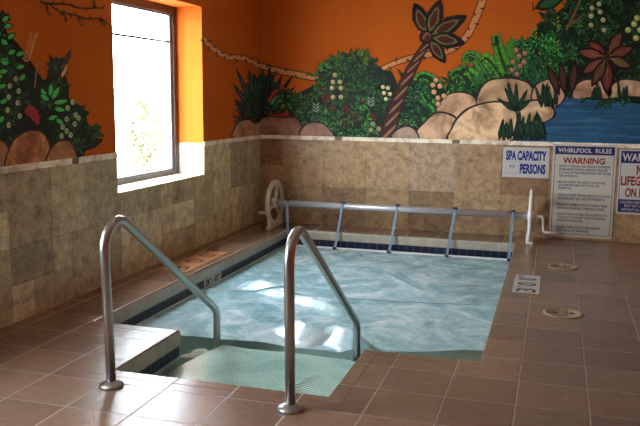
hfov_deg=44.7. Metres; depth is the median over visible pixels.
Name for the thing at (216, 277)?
depth marker
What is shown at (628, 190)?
sign
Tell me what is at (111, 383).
pool handrail
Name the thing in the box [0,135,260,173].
trim
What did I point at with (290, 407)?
pool handrail
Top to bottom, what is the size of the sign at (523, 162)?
0.347 m
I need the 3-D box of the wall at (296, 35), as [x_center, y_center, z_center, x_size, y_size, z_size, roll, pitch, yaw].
[3.037,-1.196,8.808,7.828,3.000,0.308,3,9,17]
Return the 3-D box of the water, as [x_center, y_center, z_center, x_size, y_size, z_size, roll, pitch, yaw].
[0.336,0.655,7.290,2.653,0.126,3.635,3,9,17]
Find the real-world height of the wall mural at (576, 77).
1.842 m
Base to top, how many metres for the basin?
0.732 m
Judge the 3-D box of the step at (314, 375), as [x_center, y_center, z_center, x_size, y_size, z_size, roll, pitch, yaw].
[-0.398,1.052,4.954,1.247,0.025,1.144,3,9,17]
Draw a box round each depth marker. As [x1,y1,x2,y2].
[161,251,227,271]
[204,272,220,287]
[512,275,540,293]
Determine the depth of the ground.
30.01 m
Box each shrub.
[120,78,159,113]
[126,96,168,172]
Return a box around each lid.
[543,308,582,318]
[548,263,577,269]
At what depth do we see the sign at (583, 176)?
8.80 m
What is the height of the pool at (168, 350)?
0.922 m
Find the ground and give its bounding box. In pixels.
[115,107,168,176]
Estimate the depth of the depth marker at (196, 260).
7.58 m
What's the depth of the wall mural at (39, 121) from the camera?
5.69 m
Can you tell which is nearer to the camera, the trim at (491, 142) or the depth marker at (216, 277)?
the depth marker at (216, 277)
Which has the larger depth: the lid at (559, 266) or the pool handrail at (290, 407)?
the lid at (559, 266)
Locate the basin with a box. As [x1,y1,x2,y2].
[134,245,503,375]
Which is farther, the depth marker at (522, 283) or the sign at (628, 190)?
the sign at (628, 190)
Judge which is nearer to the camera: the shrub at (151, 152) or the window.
the window
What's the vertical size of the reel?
0.786 m
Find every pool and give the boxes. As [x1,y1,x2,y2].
[77,227,523,404]
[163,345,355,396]
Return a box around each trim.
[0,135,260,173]
[261,135,639,147]
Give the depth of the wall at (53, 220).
6.54 m
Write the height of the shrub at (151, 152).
1.820 m
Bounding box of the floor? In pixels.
[0,221,639,425]
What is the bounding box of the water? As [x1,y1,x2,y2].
[139,245,509,351]
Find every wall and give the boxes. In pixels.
[0,0,260,328]
[260,0,639,242]
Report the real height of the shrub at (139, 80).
3.236 m
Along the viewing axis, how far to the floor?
4.51 m
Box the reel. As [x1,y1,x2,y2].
[258,180,558,261]
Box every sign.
[502,147,549,177]
[549,144,616,238]
[616,149,639,214]
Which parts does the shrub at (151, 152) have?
stem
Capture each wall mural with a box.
[0,0,259,166]
[260,0,639,143]
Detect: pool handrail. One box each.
[99,215,220,390]
[277,226,360,414]
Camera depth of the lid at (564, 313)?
5.83 m
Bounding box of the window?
[112,0,178,184]

